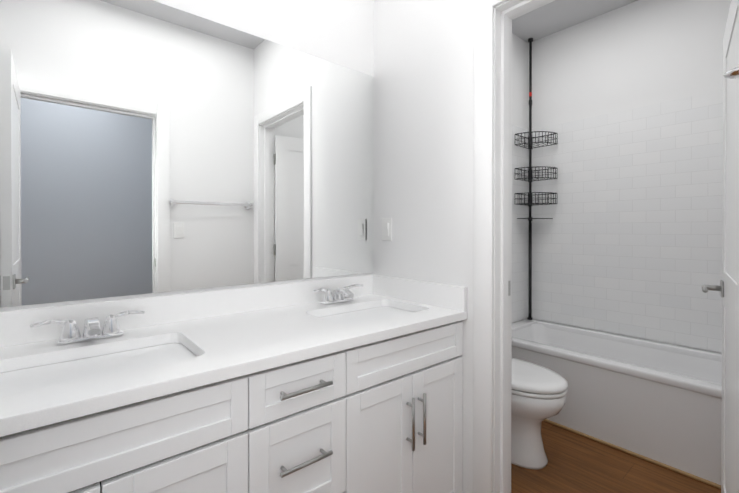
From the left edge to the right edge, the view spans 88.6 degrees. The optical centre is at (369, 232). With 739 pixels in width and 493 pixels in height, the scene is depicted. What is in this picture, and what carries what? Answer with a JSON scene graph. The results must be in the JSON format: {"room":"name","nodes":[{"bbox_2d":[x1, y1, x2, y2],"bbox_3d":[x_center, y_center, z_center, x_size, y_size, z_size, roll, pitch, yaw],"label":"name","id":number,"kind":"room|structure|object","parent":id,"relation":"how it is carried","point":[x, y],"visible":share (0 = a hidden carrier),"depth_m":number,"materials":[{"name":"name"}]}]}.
{"room":"bathroom","nodes":[
{"label":"bathroom","id":0,"kind":"room"},
{"bbox_2d":[0,0,730,492],"bbox_3d":[0.554,-0.252,1.517,3.800,2.960,1.900,0,0,-40],"label":"wall","id":1,"kind":"structure","parent":0,"point":[414,58],"depth_m":1.83,"materials":[{"name":"white paint"}]},
{"bbox_2d":[0,275,371,345],"bbox_3d":[-0.627,0.278,1.460,1.676,0.100,0.020,0,0,-40],"label":"backsplash","id":2,"kind":"structure","parent":1,"relation":"attached to","point":[41,324],"depth_m":1.34,"materials":[{"name":"white stone"}]},
{"bbox_2d":[0,0,373,307],"bbox_3d":[-0.624,-0.303,1.470,1.692,1.038,0.004,0,0,-40],"label":"mirror","id":3,"kind":"object","parent":1,"relation":"attached to","point":[148,146],"visible":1,"depth_m":1.37,"materials":[{"name":"clear glass"}]},
{"bbox_2d":[382,218,391,240],"bbox_3d":[0.087,-0.014,1.937,0.011,0.116,0.072,0,0,-40],"label":"switch plate","id":4,"kind":"object","parent":1,"relation":"attached to","point":[386,229],"visible":1,"depth_m":1.93,"materials":[{"name":"white plastic"}]},
{"bbox_2d":[372,274,466,309],"bbox_3d":[0.205,0.277,1.789,0.020,0.100,0.592,0,0,-40],"label":"backsplash","id":5,"kind":"structure","parent":1,"relation":"attached to","point":[408,290],"depth_m":1.73,"materials":[{"name":"white stone"}]},
{"bbox_2d":[473,0,554,492],"bbox_3d":[0.218,0.162,0.069,0.936,2.148,0.152,0,0,-40],"label":"door frame","id":6,"kind":"structure","parent":1,"relation":"attached to","point":[483,225],"depth_m":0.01,"materials":[{"name":"white wood"}]},
{"bbox_2d":[512,125,527,321],"bbox_3d":[1.098,-0.068,3.059,0.724,1.623,0.008,0,0,-40],"label":"wall tile","id":7,"kind":"structure","parent":1,"relation":"attached to","point":[519,260],"depth_m":3.20,"materials":[{"name":"white tile"}]},
{"bbox_2d":[528,90,722,352],"bbox_3d":[1.865,-0.066,2.718,0.008,1.623,1.520,0,0,-40],"label":"wall tile","id":8,"kind":"structure","parent":1,"relation":"attached to","point":[627,239],"depth_m":2.69,"materials":[{"name":"white tile"}]},
{"bbox_2d":[543,419,720,488],"bbox_3d":[1.308,1.216,2.247,0.018,0.016,1.507,0,0,-40],"label":"trim","id":9,"kind":"structure","parent":1,"relation":"attached to","point":[708,482],"depth_m":2.06,"materials":[{"name":"brown"}]},
{"bbox_2d":[701,0,738,492],"bbox_3d":[1.243,0.209,1.312,0.701,2.015,0.228,0,0,-40],"label":"room door","id":10,"kind":"structure","parent":1,"relation":"in","point":[728,288],"depth_m":1.33,"materials":[{"name":"white wood"}]},
{"bbox_2d":[723,67,738,78],"bbox_3d":[0.726,-0.208,0.648,0.640,0.060,0.110,0,0,-40],"label":"towel rail","id":11,"kind":"object","parent":1,"relation":"attached to","point":[732,73],"visible":1,"depth_m":0.49,"materials":[{"name":"silver metal"}]},
{"bbox_2d":[512,0,637,42],"bbox_3d":[1.249,-1.685,2.097,1.980,0.100,1.900,0,0,-40],"label":"ceiling","id":12,"kind":"structure","parent":0,"point":[555,16],"depth_m":2.87,"materials":[{"name":"grey paint"}]},
{"bbox_2d":[511,421,720,492],"bbox_3d":[0.811,1.261,0.864,4.500,0.060,3.400,0,0,-40],"label":"floor","id":13,"kind":"structure","parent":0,"point":[577,463],"depth_m":1.93,"materials":[{"name":"brown wood"}]},
{"bbox_2d":[0,302,466,492],"bbox_3d":[-0.429,0.797,1.245,1.696,0.865,0.608,0,0,-40],"label":"bathroom vanity","id":14,"kind":"object","parent":13,"relation":"on","point":[353,384],"depth_m":1.07,"materials":[{"name":"white"}]},
{"bbox_2d":[0,294,466,429],"bbox_3d":[-0.434,0.351,1.248,1.696,0.044,0.592,0,0,-40],"label":"countertop","id":15,"kind":"structure","parent":14,"relation":"on","point":[21,407],"depth_m":1.07,"materials":[{"name":"white stone"}]},
{"bbox_2d":[511,358,567,469],"bbox_3d":[0.724,0.815,2.212,0.430,0.820,0.809,0,0,-40],"label":"toilet","id":16,"kind":"object","parent":13,"relation":"on","point":[538,394],"visible":0.4,"depth_m":1.97,"materials":[{"name":"white ceramic"}]},
{"bbox_2d":[512,319,721,484],"bbox_3d":[1.585,0.986,2.479,0.729,0.475,1.507,0,0,-40],"label":"bathtub","id":17,"kind":"object","parent":13,"relation":"on","point":[659,401],"visible":0.6,"depth_m":2.18,"materials":[{"name":"white ceramic"}]},
{"bbox_2d":[515,38,557,319],"bbox_3d":[1.356,-0.447,3.087,0.243,2.383,0.243,0,0,-40],"label":"shower caddy","id":18,"kind":"object","parent":17,"relation":"on","point":[530,144],"visible":1,"depth_m":3.21,"materials":[{"name":"black metal"}]}
]}

